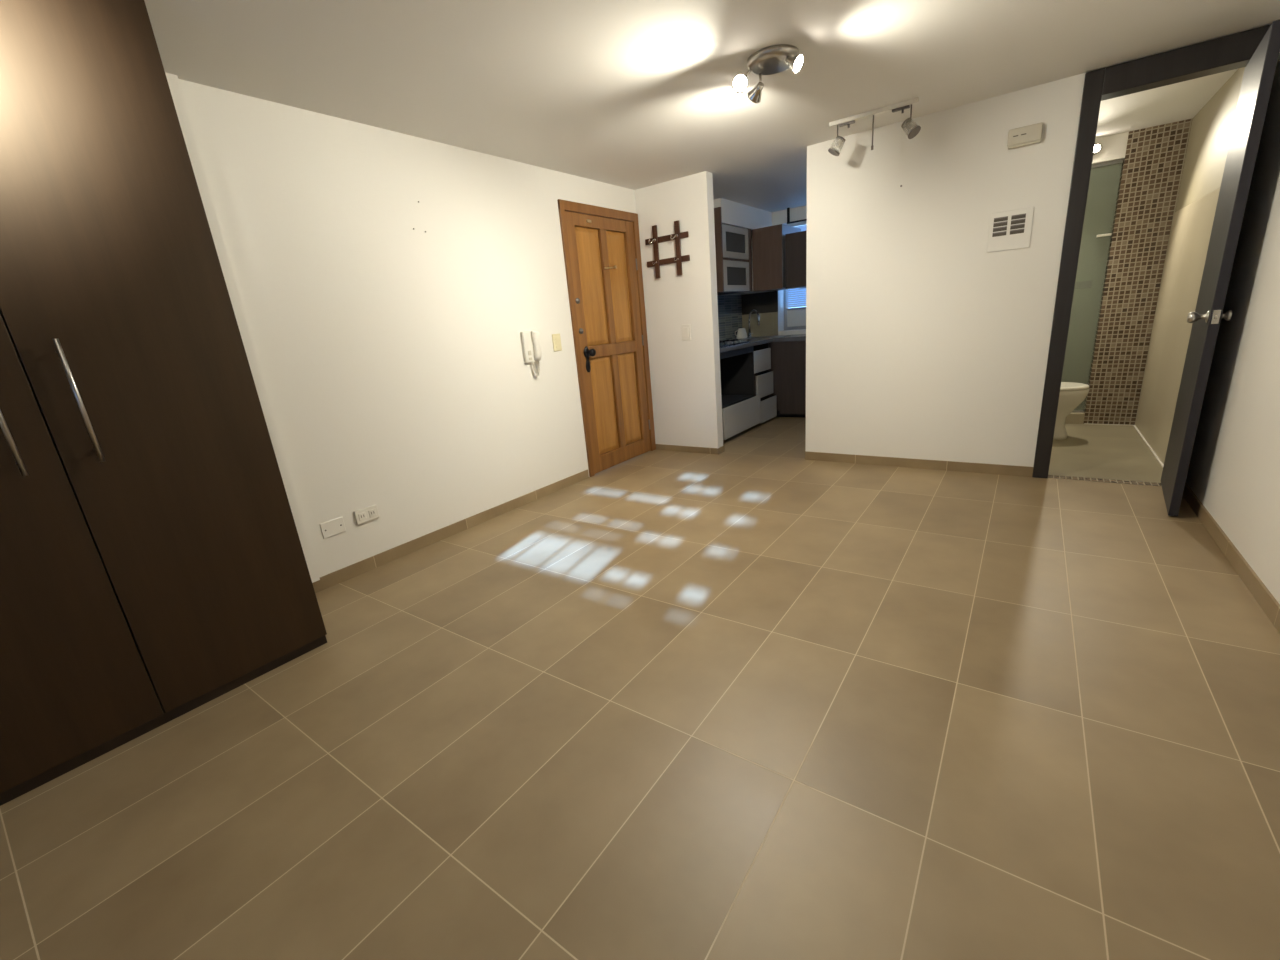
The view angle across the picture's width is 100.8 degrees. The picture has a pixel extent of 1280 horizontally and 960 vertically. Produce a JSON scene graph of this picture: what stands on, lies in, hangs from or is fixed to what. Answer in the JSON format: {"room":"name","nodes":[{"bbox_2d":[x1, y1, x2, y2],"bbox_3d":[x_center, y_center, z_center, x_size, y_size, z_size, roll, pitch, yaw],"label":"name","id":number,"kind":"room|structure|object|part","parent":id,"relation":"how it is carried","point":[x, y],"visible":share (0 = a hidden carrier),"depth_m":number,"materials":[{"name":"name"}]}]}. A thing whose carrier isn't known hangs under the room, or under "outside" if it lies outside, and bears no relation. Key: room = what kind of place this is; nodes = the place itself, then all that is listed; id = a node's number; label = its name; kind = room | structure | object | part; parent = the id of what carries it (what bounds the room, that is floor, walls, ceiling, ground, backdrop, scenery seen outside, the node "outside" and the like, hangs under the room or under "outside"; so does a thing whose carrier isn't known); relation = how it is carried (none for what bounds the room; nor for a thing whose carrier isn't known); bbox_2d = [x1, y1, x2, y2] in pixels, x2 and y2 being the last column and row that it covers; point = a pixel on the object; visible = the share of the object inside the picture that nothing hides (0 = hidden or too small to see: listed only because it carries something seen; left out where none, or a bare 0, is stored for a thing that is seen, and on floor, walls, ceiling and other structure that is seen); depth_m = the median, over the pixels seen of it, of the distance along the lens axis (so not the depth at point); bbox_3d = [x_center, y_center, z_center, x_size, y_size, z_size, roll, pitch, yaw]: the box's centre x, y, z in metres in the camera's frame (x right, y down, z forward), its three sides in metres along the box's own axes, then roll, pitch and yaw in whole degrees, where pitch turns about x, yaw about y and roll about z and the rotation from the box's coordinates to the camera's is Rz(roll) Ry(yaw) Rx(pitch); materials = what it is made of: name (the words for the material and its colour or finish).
{"room":"studio apartment","nodes":[
{"label":"studio apartment","id":0,"kind":"room"},
{"bbox_2d":[178,79,635,577],"bbox_3d":[-1.527,-0.612,2.689,0.150,2.195,5.460,7,20,35],"label":"wall","id":1,"kind":"structure","parent":0,"point":[396,376],"depth_m":2.83,"materials":[{"name":"white paint"}]},
{"bbox_2d":[165,72,319,582],"bbox_3d":[-1.746,-0.495,2.243,0.030,2.129,0.213,7,20,35],"label":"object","id":2,"kind":"structure","parent":1,"relation":"attached to","point":[172,79],"depth_m":2.24,"materials":[{"name":"white paint"}]},
{"bbox_2d":[320,517,345,538],"bbox_3d":[-1.547,0.240,2.670,0.008,0.080,0.112,7,20,35],"label":"blank cover plate","id":3,"kind":"object","parent":1,"relation":"attached to","point":[336,526],"visible":1,"depth_m":2.67,"materials":[{"name":"white paint"}]},
{"bbox_2d":[354,504,379,524],"bbox_3d":[-1.444,0.182,2.799,0.018,0.073,0.122,7,20,35],"label":"wall outlet","id":4,"kind":"object","parent":1,"relation":"attached to","point":[369,513],"visible":1,"depth_m":2.79,"materials":[{"name":"white plastic"}]},
{"bbox_2d":[358,512,366,520],"bbox_3d":[-1.454,0.191,2.774,0.004,0.039,0.038,7,20,35],"label":"socket","id":5,"kind":"object","parent":4,"relation":"attached to","point":[362,516],"depth_m":2.77,"materials":[{"name":"white plastic"}]},
{"bbox_2d":[368,509,376,516],"bbox_3d":[-1.423,0.175,2.816,0.004,0.039,0.038,7,20,35],"label":"socket","id":6,"kind":"object","parent":4,"relation":"attached to","point":[371,512],"depth_m":2.81,"materials":[{"name":"white plastic"}]},
{"bbox_2d":[312,470,588,592],"bbox_3d":[-1.070,0.265,3.351,0.009,0.066,2.275,7,20,35],"label":"baseboard","id":7,"kind":"structure","parent":1,"relation":"attached to","point":[329,580],"depth_m":3.15,"materials":[{"name":"tile"}]},
{"bbox_2d":[520,330,541,376],"bbox_3d":[-0.722,-0.856,3.598,0.070,0.306,0.136,7,20,35],"label":"intercom","id":8,"kind":"object","parent":1,"relation":"attached to","point":[530,340],"visible":1,"depth_m":3.57,"materials":[{"name":"white plastic"}]},
{"bbox_3d":[-0.709,-0.766,3.647,0.021,0.104,0.078,7,20,35],"label":"coiled cord","id":9,"kind":"part","parent":8,"relation":"part of","materials":[{"name":"beige plastic"}]},
{"bbox_2d":[552,334,561,350],"bbox_3d":[-0.595,-0.988,3.804,0.014,0.119,0.080,7,20,35],"label":"light switch","id":10,"kind":"object","parent":1,"relation":"attached to","point":[556,339],"visible":1,"depth_m":3.80,"materials":[{"name":"beige plastic"}]},
{"bbox_2d":[557,199,655,476],"bbox_3d":[-0.224,-1.120,4.331,0.187,2.015,0.943,7,20,35],"label":"door","id":11,"kind":"structure","parent":1,"relation":"in","point":[602,252],"depth_m":4.28,"materials":[{"name":"brown wood"}]},
{"bbox_3d":[-0.402,-0.930,4.080,0.012,0.195,0.068,7,20,35],"label":"handle plate","id":12,"kind":"part","parent":11,"relation":"part of","materials":[{"name":"black metal"}]},
{"bbox_3d":[-0.374,-0.974,4.043,0.071,0.060,0.060,7,20,35],"label":"handle knob","id":13,"kind":"part","parent":11,"relation":"part of","materials":[{"name":"black metal"}]},
{"bbox_3d":[-0.370,-1.478,4.078,0.016,0.857,0.294,7,20,35],"label":"panel","id":14,"kind":"part","parent":11,"relation":"part of","materials":[{"name":"brown wood"}]},
{"bbox_3d":[-0.294,-0.610,4.336,0.016,0.780,0.294,7,20,35],"label":"panel","id":15,"kind":"part","parent":11,"relation":"part of","materials":[{"name":"brown wood"}]},
{"bbox_3d":[-0.170,-1.575,4.347,0.016,0.857,0.264,7,20,35],"label":"panel","id":16,"kind":"part","parent":11,"relation":"part of","materials":[{"name":"brown wood"}]},
{"bbox_3d":[-0.093,-0.707,4.604,0.016,0.780,0.264,7,20,35],"label":"panel","id":17,"kind":"part","parent":11,"relation":"part of","materials":[{"name":"brown wood"}]},
{"bbox_2d":[0,405,1279,959],"bbox_3d":[0.836,0.273,3.055,3.950,0.100,8.250,7,20,35],"label":"floor","id":18,"kind":"structure","parent":0,"point":[755,699],"depth_m":1.47,"materials":[{"name":"beige tile"}]},
{"bbox_2d":[0,0,326,805],"bbox_3d":[-2.147,-0.122,1.229,0.589,2.191,2.008,7,20,35],"label":"wardrobe","id":19,"kind":"object","parent":18,"relation":"on","point":[153,565],"visible":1,"depth_m":1.57,"materials":[{"name":"laminate"}]},
{"bbox_3d":[-1.688,-0.179,1.390,0.037,0.348,0.012,7,20,35],"label":"handle","id":20,"kind":"part","parent":19,"relation":"part of","materials":[{"name":"silver metal"}]},
{"bbox_3d":[-1.599,-0.222,1.508,0.037,0.348,0.012,7,20,35],"label":"handle","id":21,"kind":"part","parent":19,"relation":"part of","materials":[{"name":"silver metal"}]},
{"bbox_3d":[-1.821,-0.179,1.248,0.020,2.144,0.524,7,20,35],"label":"door","id":22,"kind":"part","parent":19,"relation":"part of","materials":[{"name":"laminate"}]},
{"bbox_2d":[720,346,760,439],"bbox_3d":[0.671,-0.842,5.223,0.651,0.828,1.058,7,20,35],"label":"base cabinet","id":23,"kind":"object","parent":18,"relation":"on","point":[741,409],"visible":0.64,"depth_m":5.42,"materials":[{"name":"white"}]},
{"bbox_3d":[1.008,-0.626,5.186,0.018,0.289,0.831,7,20,35],"label":"drawer","id":24,"kind":"part","parent":23,"relation":"part of","materials":[{"name":"white laminate"}]},
{"bbox_2d":[753,343,776,423],"bbox_3d":[1.102,-1.052,5.801,0.648,0.828,0.440,7,20,35],"label":"drawers","id":25,"kind":"object","parent":18,"relation":"on","point":[763,379],"visible":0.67,"depth_m":5.64,"materials":[{"name":"white laminate"}]},
{"bbox_3d":[1.289,-1.262,5.585,0.018,0.222,0.432,7,20,35],"label":"drawer","id":26,"kind":"part","parent":25,"relation":"part of","materials":[{"name":"white laminate"}]},
{"bbox_3d":[1.331,-1.014,5.643,0.018,0.237,0.432,7,20,35],"label":"drawer","id":27,"kind":"part","parent":25,"relation":"part of","materials":[{"name":"white laminate"}]},
{"bbox_3d":[1.381,-0.762,5.697,0.018,0.228,0.432,7,20,35],"label":"drawer","id":28,"kind":"part","parent":25,"relation":"part of","materials":[{"name":"white laminate"}]},
{"bbox_2d":[769,340,805,417],"bbox_3d":[1.821,-1.144,5.902,1.683,0.828,0.546,7,20,35],"label":"base cabinet","id":29,"kind":"object","parent":18,"relation":"on","point":[788,358],"visible":0.19,"depth_m":5.72,"materials":[{"name":"brown laminate"}]},
{"bbox_2d":[719,334,805,352],"bbox_3d":[1.346,-1.350,5.189,1.688,0.045,2.073,7,20,35],"label":"countertop","id":30,"kind":"structure","parent":29,"relation":"on","point":[753,341],"depth_m":5.54,"materials":[{"name":"grey stone"}]},
{"bbox_2d":[719,339,748,346],"bbox_3d":[0.741,-1.361,5.272,0.470,0.038,0.620,7,20,35],"label":"cooktop","id":31,"kind":"object","parent":30,"relation":"in","point":[722,343],"visible":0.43,"depth_m":5.22,"materials":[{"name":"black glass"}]},
{"bbox_2d":[735,328,747,338],"bbox_3d":[1.184,-1.704,6.156,0.132,0.118,0.132,-7,17,-8],"label":"jug","id":32,"kind":"object","parent":30,"relation":"on","point":[741,334],"visible":0.93,"depth_m":6.11,"materials":[{"name":"white ceramic"}]},
{"bbox_2d":[748,309,759,337],"bbox_3d":[1.324,-1.815,6.142,0.052,0.315,0.205,-15,19,-30],"label":"kitchen faucet","id":33,"kind":"object","parent":30,"relation":"on","point":[756,311],"visible":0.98,"depth_m":6.16,"materials":[{"name":"silver metal"}]},
{"bbox_3d":[1.733,-1.086,5.647,0.505,0.775,0.020,7,20,35],"label":"door","id":34,"kind":"part","parent":29,"relation":"part of","materials":[{"name":"brown laminate"}]},
{"bbox_2d":[1053,382,1089,439],"bbox_3d":[3.088,-0.730,4.224,0.771,0.775,0.420,7,20,35],"label":"toilet","id":35,"kind":"object","parent":18,"relation":"on","point":[1072,394],"visible":0.23,"depth_m":4.02,"materials":[{"name":"white ceramic"}]},
{"bbox_3d":[3.183,-0.735,4.152,0.532,0.027,0.376,7,20,35],"label":"seat lid","id":36,"kind":"part","parent":35,"relation":"part of","materials":[{"name":"white ceramic"}]},
{"bbox_2d":[1065,412,1084,423],"bbox_3d":[3.501,-0.579,4.803,0.812,0.090,0.120,7,20,35],"label":"shower curb","id":37,"kind":"object","parent":18,"relation":"on","point":[1072,418],"visible":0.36,"depth_m":4.56,"materials":[{"name":"tile"}]},
{"bbox_2d":[1072,159,1122,412],"bbox_3d":[3.407,-1.542,4.506,0.802,1.930,0.072,7,20,35],"label":"screen","id":38,"kind":"object","parent":37,"relation":"on","point":[1115,162],"visible":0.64,"depth_m":4.08,"materials":[{"name":"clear glass"}]},
{"bbox_3d":[3.493,-0.632,4.785,0.802,0.018,0.050,7,20,35],"label":"rail","id":39,"kind":"part","parent":38,"relation":"part of","materials":[{"name":"grey metal"}]},
{"bbox_3d":[3.647,-1.924,4.161,0.090,0.018,0.032,7,20,35],"label":"handle","id":40,"kind":"part","parent":38,"relation":"part of","materials":[{"name":"white plastic"}]},
{"bbox_3d":[3.333,-2.457,4.243,0.802,0.022,0.050,7,20,35],"label":"rail","id":41,"kind":"part","parent":38,"relation":"part of","materials":[{"name":"grey metal"}]},
{"bbox_2d":[1048,475,1161,486],"bbox_3d":[2.814,0.028,3.202,0.560,0.053,0.070,7,20,35],"label":"threshold","id":42,"kind":"object","parent":18,"relation":"on","point":[1049,476],"depth_m":3.19,"materials":[{"name":"tile"}]},
{"bbox_2d":[635,171,722,447],"bbox_3d":[0.347,-1.319,4.516,0.665,2.195,0.100,7,20,35],"label":"wall","id":43,"kind":"structure","parent":0,"point":[685,376],"depth_m":4.43,"materials":[{"name":"white paint"}]},
{"bbox_2d":[645,220,689,278],"bbox_3d":[0.203,-1.867,4.305,0.408,0.405,0.082,7,20,35],"label":"coat rack","id":44,"kind":"object","parent":43,"relation":"attached to","point":[677,236],"visible":1,"depth_m":4.31,"materials":[{"name":"brown wood"}]},
{"bbox_2d":[681,324,690,339],"bbox_3d":[0.386,-1.238,4.441,0.086,0.127,0.015,7,20,35],"label":"light switch","id":45,"kind":"object","parent":43,"relation":"attached to","point":[686,329],"visible":1,"depth_m":4.43,"materials":[{"name":"white plastic"}]},
{"bbox_2d":[656,444,724,454],"bbox_3d":[0.438,-0.294,4.814,0.674,0.053,0.109,7,20,35],"label":"baseboard","id":46,"kind":"structure","parent":43,"relation":"attached to","point":[706,450],"depth_m":4.74,"materials":[{"name":"tile"}]},
{"bbox_2d":[144,0,1279,211],"bbox_3d":[0.644,-1.919,2.404,3.950,0.100,8.250,7,20,35],"label":"ceiling","id":47,"kind":"structure","parent":0,"point":[630,94],"depth_m":2.29,"materials":[{"name":"white paint"}]},
{"bbox_2d":[732,44,803,102],"bbox_3d":[0.578,-1.755,2.299,0.293,0.143,0.226,7,20,35],"label":"ceiling spotlight","id":48,"kind":"object","parent":47,"relation":"attached to","point":[774,59],"visible":1,"depth_m":2.26,"materials":[{"name":"silver metal"}]},
{"bbox_3d":[0.573,-1.809,2.289,0.216,0.034,0.216,7,20,35],"label":"plate","id":49,"kind":"part","parent":48,"relation":"part of","materials":[{"name":"silver metal"}]},
{"bbox_2d":[787,208,806,223],"bbox_3d":[2.098,-2.790,5.364,1.250,0.159,0.024,7,20,35],"label":"curtain rod","id":50,"kind":"object","parent":47,"relation":"hanging from","point":[788,209],"visible":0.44,"depth_m":5.70,"materials":[{"name":"black metal"}]},
{"bbox_3d":[2.104,-2.723,5.384,1.250,0.018,0.018,7,20,35],"label":"rod","id":51,"kind":"part","parent":50,"relation":"part of","materials":[{"name":"black metal"}]},
{"bbox_2d":[828,97,920,155],"bbox_3d":[1.344,-2.018,3.055,0.503,0.199,0.082,7,20,35],"label":"track light","id":52,"kind":"object","parent":47,"relation":"attached to","point":[903,105],"visible":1,"depth_m":3.01,"materials":[{"name":"silver metal"}]},
{"bbox_3d":[1.347,-2.008,3.062,0.014,0.177,0.014,7,20,35],"label":"stem","id":53,"kind":"part","parent":52,"relation":"part of","materials":[{"name":"grey metal"}]},
{"bbox_3d":[1.502,-1.980,2.959,0.023,0.042,0.038,-20,22,-40],"label":"bulb","id":54,"kind":"part","parent":52,"relation":"part of","materials":[{"name":"beige glass"}]},
{"bbox_2d":[741,206,806,336],"bbox_3d":[2.281,-1.877,5.824,2.400,2.195,0.250,7,20,35],"label":"wall","id":55,"kind":"structure","parent":0,"point":[799,213],"depth_m":6.07,"materials":[{"name":"white paint"}]},
{"bbox_2d":[742,291,777,314],"bbox_3d":[1.408,-2.083,6.235,0.448,0.231,0.010,7,20,35],"label":"trim","id":56,"kind":"structure","parent":55,"relation":"attached to","point":[764,302],"depth_m":6.22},
{"bbox_2d":[742,312,777,336],"bbox_3d":[1.429,-1.846,6.305,0.448,0.264,0.010,7,20,35],"label":"trim","id":57,"kind":"structure","parent":55,"relation":"attached to","point":[768,326],"depth_m":6.28,"materials":[{"name":"tile"}]},
{"bbox_2d":[752,224,800,291],"bbox_3d":[1.483,-2.375,5.714,0.326,0.611,0.558,7,20,35],"label":"upper cabinet","id":58,"kind":"object","parent":55,"relation":"attached to","point":[768,243],"visible":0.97,"depth_m":5.49,"materials":[{"name":"brown laminate"}]},
{"bbox_3d":[1.326,-2.300,5.508,0.322,0.611,0.020,7,20,35],"label":"door","id":59,"kind":"part","parent":58,"relation":"part of","materials":[{"name":"brown laminate"}]},
{"bbox_2d":[784,225,806,329],"bbox_3d":[2.252,-2.274,5.793,1.390,1.145,0.050,7,20,35],"label":"window","id":60,"kind":"structure","parent":55,"relation":"in","point":[794,318],"depth_m":6.23,"materials":[{"name":"grey metal"}]},
{"bbox_2d":[785,221,806,307],"bbox_3d":[1.948,-2.405,5.876,0.685,0.890,0.040,7,20,35],"label":"window blind","id":61,"kind":"object","parent":60,"relation":"attached to","point":[797,299],"visible":0.06,"depth_m":6.08,"materials":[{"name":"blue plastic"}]},
{"bbox_3d":[1.912,-2.814,5.755,0.685,0.035,0.040,7,20,35],"label":"head rail","id":62,"kind":"part","parent":61,"relation":"part of","materials":[{"name":"white plastic"}]},
{"bbox_3d":[2.288,-1.853,5.916,1.310,0.185,0.015,7,20,35],"label":"pane","id":63,"kind":"part","parent":60,"relation":"part of","materials":[{"name":"grey glass"}]},
{"bbox_2d":[785,231,806,288],"bbox_3d":[1.888,-2.288,5.475,0.600,0.524,0.508,7,20,35],"label":"upper cabinet","id":64,"kind":"object","parent":55,"relation":"attached to","point":[795,243],"visible":0.31,"depth_m":5.39,"materials":[{"name":"brown laminate"}]},
{"bbox_2d":[805,73,1085,466],"bbox_3d":[1.845,-1.155,3.518,1.458,2.195,0.100,7,20,35],"label":"wall","id":65,"kind":"structure","parent":0,"point":[923,342],"depth_m":3.39,"materials":[{"name":"white paint"}]},
{"bbox_2d":[805,451,1032,476],"bbox_3d":[1.902,-0.122,3.779,1.456,0.066,0.009,7,20,35],"label":"baseboard","id":66,"kind":"structure","parent":65,"relation":"attached to","point":[1025,471],"depth_m":3.71,"materials":[{"name":"tile"}]},
{"bbox_2d":[987,207,1033,252],"bbox_3d":[2.163,-1.460,3.096,0.210,0.215,0.013,7,20,35],"label":"air vent","id":67,"kind":"object","parent":65,"relation":"in","point":[1012,229],"visible":1,"depth_m":3.09,"materials":[{"name":"white paint"}]},
{"bbox_2d":[1007,122,1042,148],"bbox_3d":[2.135,-1.909,2.937,0.156,0.093,0.040,7,20,35],"label":"door chime","id":68,"kind":"object","parent":65,"relation":"attached to","point":[1030,134],"visible":1,"depth_m":2.92,"materials":[{"name":"beige plastic"}]},
{"bbox_2d":[1032,19,1279,515],"bbox_3d":[2.560,-0.970,2.694,0.692,2.191,0.667,7,20,35],"label":"door","id":69,"kind":"structure","parent":65,"relation":"in","point":[1257,50],"depth_m":2.57,"materials":[{"name":"grey wood"}]},
{"bbox_3d":[2.567,-0.750,2.437,0.069,0.051,0.052,9,22,40],"label":"knob","id":70,"kind":"part","parent":69,"relation":"part of","materials":[{"name":"silver metal"}]},
{"bbox_3d":[2.564,-0.725,2.356,0.024,0.060,0.014,7,20,35],"label":"latch plate","id":71,"kind":"part","parent":69,"relation":"part of","materials":[{"name":"silver metal"}]},
{"bbox_3d":[2.635,-0.739,2.382,0.039,0.052,0.052,7,20,35],"label":"knob","id":72,"kind":"part","parent":69,"relation":"part of","materials":[{"name":"silver metal"}]},
{"bbox_2d":[1061,162,1122,404],"bbox_3d":[4.101,-1.836,5.147,1.145,2.195,0.100,7,20,35],"label":"wall","id":73,"kind":"structure","parent":0,"point":[1104,182],"depth_m":4.95,"materials":[{"name":"paint"}]},
{"bbox_2d":[1074,281,1092,288],"bbox_3d":[4.156,-1.830,4.970,0.130,0.065,0.109,7,20,35],"label":"soap shelf","id":74,"kind":"object","parent":73,"relation":"attached to","point":[1084,284],"visible":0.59,"depth_m":4.93,"materials":[{"name":"grey metal"}]},
{"bbox_2d":[1092,132,1128,164],"bbox_3d":[3.328,-2.552,4.217,0.812,0.170,0.120,7,20,35],"label":"lintel","id":75,"kind":"object","parent":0,"point":[1114,147],"visible":0.29,"depth_m":3.99,"materials":[{"name":"white paint"}]},
{"bbox_2d":[1093,143,1101,154],"bbox_3d":[3.449,-2.510,4.006,0.080,0.080,0.089,7,20,35],"label":"lamp","id":76,"kind":"object","parent":75,"relation":"attached to","point":[1098,147],"visible":0.63,"depth_m":3.98,"materials":[{"name":"white glass"}]},
{"bbox_3d":[3.436,-2.498,3.989,0.048,0.045,0.042,7,20,35],"label":"bulb","id":77,"kind":"part","parent":76,"relation":"part of","materials":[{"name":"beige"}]},
{"bbox_2d":[1083,118,1192,424],"bbox_3d":[3.878,-1.528,4.176,0.333,2.195,0.120,7,20,35],"label":"tiled wall","id":78,"kind":"structure","parent":0,"point":[1153,162],"depth_m":4.10,"materials":[{"name":"brown tile"}]},
{"bbox_2d":[1175,52,1279,603],"bbox_3d":[2.263,-0.638,1.656,0.120,2.195,8.250,7,20,35],"label":"wall","id":79,"kind":"structure","parent":0,"point":[1234,469],"depth_m":2.31,"materials":[{"name":"white paint"}]},
{"bbox_2d":[1084,423,1163,466],"bbox_3d":[3.456,-0.235,3.804,0.322,0.006,1.658,7,20,35],"label":"trim","id":80,"kind":"structure","parent":79,"relation":"attached to","point":[1145,441],"depth_m":3.97,"materials":[{"name":"white tile"}]},
{"bbox_2d":[1135,188,1219,464],"bbox_3d":[3.523,-0.975,3.485,0.008,1.590,1.657,7,20,35],"label":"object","id":81,"kind":"structure","parent":79,"relation":"attached to","point":[1191,227],"depth_m":3.52,"materials":[{"name":"paint"}]},
{"bbox_2d":[1183,482,1279,633],"bbox_3d":[1.505,0.757,0.934,0.009,0.066,5.290,7,20,35],"label":"baseboard","id":82,"kind":"structure","parent":79,"relation":"attached to","point":[1263,596],"depth_m":2.11,"materials":[{"name":"tile"}]},
{"bbox_3d":[0.660,-1.708,5.734,0.100,2.195,2.350,7,20,35],"label":"wall","id":83,"kind":"structure","parent":0,"visible":0},
{"bbox_2d":[717,295,741,340],"bbox_3d":[0.634,-1.690,5.606,0.008,0.496,2.083,7,20,35],"label":"strips","id":84,"kind":"object","parent":83,"relation":"attached to","point":[729,306],"visible":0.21,"depth_m":6.13,"materials":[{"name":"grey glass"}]},
{"bbox_2d":[714,207,751,294],"bbox_3d":[0.815,-2.301,5.414,0.395,0.752,0.683,7,20,35],"label":"upper cabinet","id":85,"kind":"object","parent":83,"relation":"attached to","point":[732,243],"visible":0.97,"depth_m":5.25,"materials":[{"name":"brown laminate"}]},
{"bbox_3d":[0.624,-2.209,5.160,0.395,0.752,0.022,7,20,35],"label":"panel","id":86,"kind":"part","parent":85,"relation":"part of","materials":[{"name":"brown laminate"}]},
{"bbox_3d":[0.949,-2.359,5.266,0.018,0.292,0.585,7,20,35],"label":"flap door","id":87,"kind":"part","parent":85,"relation":"part of","materials":[{"name":"white laminate"}]},
{"bbox_3d":[0.947,-2.359,5.266,0.007,0.176,0.449,7,20,35],"label":"pane","id":88,"kind":"part","parent":85,"relation":"part of","materials":[{"name":"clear glass"}]},
{"bbox_3d":[0.975,-2.060,5.354,0.018,0.286,0.585,7,20,35],"label":"flap door","id":89,"kind":"part","parent":85,"relation":"part of","materials":[{"name":"silver metal"}]},
{"bbox_3d":[0.974,-2.060,5.355,0.007,0.170,0.449,7,20,35],"label":"pane","id":90,"kind":"part","parent":85,"relation":"part of","materials":[{"name":"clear glass"}]},
{"bbox_2d":[713,198,771,236],"bbox_3d":[0.955,-2.717,5.545,0.398,0.210,1.238,7,20,35],"label":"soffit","id":91,"kind":"structure","parent":83,"relation":"attached to","point":[733,213],"depth_m":5.32,"materials":[{"name":"white paint"}]}
]}

